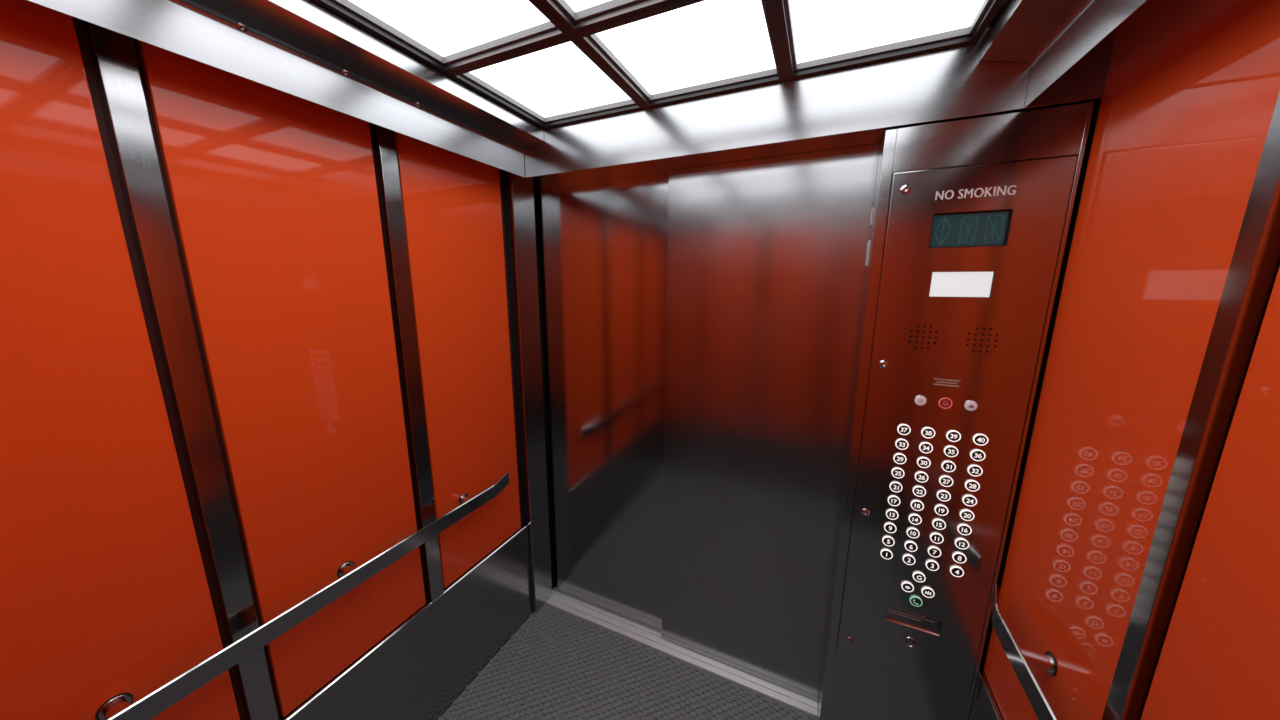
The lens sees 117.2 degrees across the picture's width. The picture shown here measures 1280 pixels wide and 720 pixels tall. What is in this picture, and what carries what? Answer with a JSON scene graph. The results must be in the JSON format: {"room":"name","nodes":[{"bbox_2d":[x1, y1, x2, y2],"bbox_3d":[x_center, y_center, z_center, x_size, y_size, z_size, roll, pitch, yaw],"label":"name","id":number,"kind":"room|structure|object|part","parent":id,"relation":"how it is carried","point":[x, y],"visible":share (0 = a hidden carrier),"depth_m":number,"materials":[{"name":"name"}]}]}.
{"room":"elevator interior","nodes":[
{"label":"elevator interior","id":0,"kind":"room"},
{"bbox_2d":[72,17,537,719],"bbox_3d":[-0.899,0.260,1.237,0.066,2.430,1.950,5,12,24],"label":"wall","id":1,"kind":"structure","parent":0,"point":[78,24],"depth_m":0.86,"materials":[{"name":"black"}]},
{"bbox_2d":[0,0,239,719],"bbox_3d":[-1.109,0.147,0.644,0.018,1.806,0.436,5,12,24],"label":"wall panel","id":2,"kind":"object","parent":1,"relation":"attached to","point":[105,593],"visible":1,"depth_m":0.73,"materials":[{"name":"orange paint"}]},
{"bbox_2d":[82,20,278,719],"bbox_3d":[-0.996,0.111,0.871,0.033,1.798,0.049,5,12,24],"label":"trim","id":3,"kind":"structure","parent":1,"relation":"attached to","point":[112,54],"depth_m":0.83,"materials":[{"name":"grey metal"}]},
{"bbox_2d":[236,23,246,31],"bbox_3d":[-0.826,-0.690,0.811,0.012,0.014,0.018,6,13,29],"label":"screw","id":4,"kind":"object","parent":1,"relation":"attached to","point":[241,27],"visible":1,"depth_m":0.81,"materials":[{"name":"silver metal"}]},
{"bbox_2d":[137,40,425,715],"bbox_3d":[-0.894,0.059,1.098,0.018,1.806,0.431,5,12,24],"label":"wall panel","id":5,"kind":"object","parent":1,"relation":"attached to","point":[273,192],"visible":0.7,"depth_m":1.04,"materials":[{"name":"orange paint"}]},
{"bbox_2d":[95,472,508,719],"bbox_3d":[-0.874,0.642,1.150,0.072,0.054,1.347,5,12,24],"label":"handrail","id":6,"kind":"object","parent":5,"relation":"attached to","point":[120,706],"visible":1,"depth_m":0.98,"materials":[{"name":"silver metal"}]},
{"bbox_2d":[27,0,543,177],"bbox_3d":[-0.749,-0.703,0.866,0.104,0.196,1.548,5,12,24],"label":"trim","id":7,"kind":"structure","parent":1,"relation":"attached to","point":[302,49],"depth_m":0.92,"materials":[{"name":"silver metal"}]},
{"bbox_2d":[342,70,348,75],"bbox_3d":[-0.743,-0.724,0.986,0.012,0.014,0.018,6,13,29],"label":"screw","id":8,"kind":"object","parent":1,"relation":"attached to","point":[344,72],"visible":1,"depth_m":0.98,"materials":[{"name":"silver metal"}]},
{"bbox_2d":[278,524,531,719],"bbox_3d":[-0.899,1.198,1.304,0.033,0.503,1.546,5,12,24],"label":"baseboard","id":9,"kind":"structure","parent":1,"relation":"attached to","point":[416,671],"depth_m":1.51,"materials":[{"name":"silver metal"}]},
{"bbox_2d":[370,123,443,601],"bbox_3d":[-0.782,0.023,1.325,0.033,1.798,0.052,5,12,24],"label":"trim","id":10,"kind":"structure","parent":1,"relation":"attached to","point":[383,139],"depth_m":1.30,"materials":[{"name":"grey metal"}]},
{"bbox_2d":[394,131,520,587],"bbox_3d":[-0.679,-0.029,1.554,0.018,1.806,0.433,5,12,24],"label":"wall panel","id":11,"kind":"object","parent":1,"relation":"attached to","point":[451,201],"visible":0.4,"depth_m":1.51,"materials":[{"name":"orange paint"}]},
{"bbox_2d":[502,180,554,612],"bbox_3d":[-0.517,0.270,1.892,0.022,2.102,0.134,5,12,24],"label":"trim","id":12,"kind":"structure","parent":1,"relation":"attached to","point":[521,196],"depth_m":1.84,"materials":[{"name":"silver metal"}]},
{"bbox_2d":[537,172,668,631],"bbox_3d":[-0.131,0.235,1.825,0.729,2.187,0.028,5,12,24],"label":"door","id":13,"kind":"structure","parent":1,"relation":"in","point":[603,243],"depth_m":1.80,"materials":[{"name":"silver metal"}]},
{"bbox_2d":[438,603,817,719],"bbox_3d":[-0.064,1.527,1.020,1.775,0.031,1.629,5,12,24],"label":"floor","id":14,"kind":"structure","parent":0,"point":[559,664],"depth_m":1.67,"materials":[{"name":"rubber"}]},
{"bbox_2d":[546,587,817,716],"bbox_3d":[0.127,1.353,1.912,1.354,0.028,0.178,5,12,24],"label":"door sill","id":15,"kind":"structure","parent":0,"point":[642,634],"depth_m":1.83,"materials":[{"name":"silver metal"}]},
{"bbox_2d":[661,143,880,700],"bbox_3d":[0.453,0.294,1.528,0.755,2.187,0.024,5,12,24],"label":"door","id":16,"kind":"structure","parent":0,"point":[766,256],"depth_m":1.49,"materials":[{"name":"silver metal"}]},
{"bbox_2d":[969,105,1099,719],"bbox_3d":[0.828,0.418,0.452,0.066,2.430,1.950,5,12,24],"label":"wall","id":17,"kind":"structure","parent":0,"point":[1095,111],"depth_m":1.07,"materials":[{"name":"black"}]},
{"bbox_2d":[502,28,1116,188],"bbox_3d":[0.285,-0.789,1.323,1.830,0.197,0.160,5,12,24],"label":"trim","id":18,"kind":"structure","parent":17,"relation":"attached to","point":[854,106],"depth_m":1.16,"materials":[{"name":"silver metal"}]},
{"bbox_2d":[818,102,1093,719],"bbox_3d":[0.886,0.403,1.245,0.419,2.096,0.139,5,12,24],"label":"panel","id":19,"kind":"object","parent":17,"relation":"attached to","point":[970,219],"visible":1,"depth_m":1.13,"materials":[{"name":"silver metal"}]},
{"bbox_2d":[888,606,933,622],"bbox_3d":[0.881,0.830,1.270,0.125,0.024,0.001,5,12,24],"label":"print","id":20,"kind":"object","parent":19,"relation":"attached to","point":[898,612],"depth_m":1.27,"materials":[{"name":"grey"}]},
{"bbox_3d":[0.886,0.840,1.271,0.149,0.056,0.003,5,12,24],"label":"notice plate","id":21,"kind":"part","parent":19,"relation":"part of","materials":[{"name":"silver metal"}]},
{"bbox_2d":[933,378,959,386],"bbox_3d":[0.876,0.065,1.116,0.063,0.021,0.001,5,12,24],"label":"print","id":22,"kind":"object","parent":19,"relation":"attached to","point":[937,382],"depth_m":1.12,"materials":[{"name":"white paint"}]},
{"bbox_2d":[929,272,993,296],"bbox_3d":[0.877,-0.207,1.073,0.133,0.067,0.012,5,12,24],"label":"lamp","id":23,"kind":"object","parent":19,"relation":"attached to","point":[941,284],"depth_m":1.07,"materials":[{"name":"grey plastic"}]},
{"bbox_3d":[0.878,-0.348,1.046,0.173,0.098,0.001,5,12,24],"label":"display frame","id":24,"kind":"part","parent":19,"relation":"part of","materials":[{"name":"black plastic"}]},
{"bbox_2d":[970,672,1003,719],"bbox_3d":[0.738,1.347,0.561,0.033,0.503,1.548,5,12,24],"label":"baseboard","id":25,"kind":"structure","parent":17,"relation":"attached to","point":[985,706],"depth_m":1.17,"materials":[{"name":"silver metal"}]},
{"bbox_2d":[984,0,1279,719],"bbox_3d":[0.979,0.116,0.833,0.018,1.806,0.456,5,12,24],"label":"wall panel","id":26,"kind":"object","parent":17,"relation":"attached to","point":[1188,102],"visible":0.93,"depth_m":0.76,"materials":[{"name":"orange paint"}]},
{"bbox_2d":[991,584,1057,719],"bbox_3d":[0.704,0.778,0.471,0.072,0.054,1.417,5,12,24],"label":"handrail","id":27,"kind":"object","parent":26,"relation":"attached to","point":[1020,658],"visible":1,"depth_m":0.90,"materials":[{"name":"silver metal"}]},
{"bbox_2d":[1101,91,1279,719],"bbox_3d":[0.865,0.168,0.605,0.033,1.798,0.036,5,12,24],"label":"trim","id":28,"kind":"structure","parent":17,"relation":"attached to","point":[1255,262],"depth_m":0.59,"materials":[{"name":"grey metal"}]},
{"bbox_2d":[1141,267,1279,719],"bbox_3d":[0.763,0.204,0.374,0.018,1.806,0.446,5,12,24],"label":"wall panel","id":29,"kind":"object","parent":17,"relation":"attached to","point":[1219,659],"visible":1,"depth_m":0.54,"materials":[{"name":"orange paint"}]},
{"bbox_3d":[-0.431,0.501,0.005,1.838,2.430,0.066,5,12,24],"label":"wall","id":30,"kind":"structure","parent":0,"visible":0},
{"bbox_2d":[312,0,1003,128],"bbox_3d":[-0.093,-0.722,0.554,1.336,0.025,1.548,5,12,24],"label":"grid","id":31,"kind":"object","parent":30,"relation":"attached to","point":[567,30],"visible":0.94,"depth_m":1.00,"materials":[{"name":"grey metal"}]},
{"bbox_2d":[332,0,556,64],"bbox_3d":[-0.455,-0.789,0.835,0.400,0.021,0.406,5,12,24],"label":"ceiling light","id":32,"kind":"object","parent":31,"relation":"attached to","point":[446,31],"visible":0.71,"depth_m":0.94,"materials":[{"name":"white plastic"}]},
{"bbox_2d":[461,41,635,122],"bbox_3d":[-0.268,-0.865,1.230,0.400,0.021,0.405,5,12,24],"label":"ceiling light","id":33,"kind":"object","parent":31,"relation":"attached to","point":[559,82],"visible":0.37,"depth_m":1.23,"materials":[{"name":"white plastic"}]},
{"bbox_2d":[554,0,642,21],"bbox_3d":[-0.050,-0.752,0.652,0.416,0.021,0.406,5,12,24],"label":"ceiling light","id":34,"kind":"object","parent":31,"relation":"attached to","point":[577,10],"visible":1,"depth_m":0.88,"materials":[{"name":"white plastic"}]},
{"bbox_2d":[565,0,609,11],"bbox_3d":[-0.050,-0.759,0.650,0.400,0.006,0.390,5,12,24],"label":"diffuser","id":35,"kind":"object","parent":34,"relation":"attached to","point":[570,5],"depth_m":0.88,"materials":[{"name":"white plastic"}]},
{"bbox_2d":[588,0,778,100],"bbox_3d":[0.137,-0.828,1.047,0.416,0.021,0.405,5,12,24],"label":"ceiling light","id":36,"kind":"object","parent":31,"relation":"attached to","point":[707,44],"visible":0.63,"depth_m":1.04,"materials":[{"name":"white plastic"}]},
{"bbox_2d":[784,0,991,70],"bbox_3d":[0.545,-0.791,0.861,0.408,0.021,0.405,5,12,24],"label":"ceiling light","id":37,"kind":"object","parent":31,"relation":"attached to","point":[821,32],"visible":1,"depth_m":0.95,"materials":[{"name":"white plastic"}]},
{"bbox_3d":[-0.026,-0.827,0.630,1.838,0.060,1.846,5,12,24],"label":"ceiling","id":38,"kind":"structure","parent":0,"visible":0},
{"bbox_2d":[980,0,1146,107],"bbox_3d":[0.568,-0.583,0.268,0.104,0.196,1.548,5,12,24],"label":"trim","id":39,"kind":"structure","parent":38,"relation":"attached to","point":[1051,36],"depth_m":0.81,"materials":[{"name":"silver metal"}]}
]}

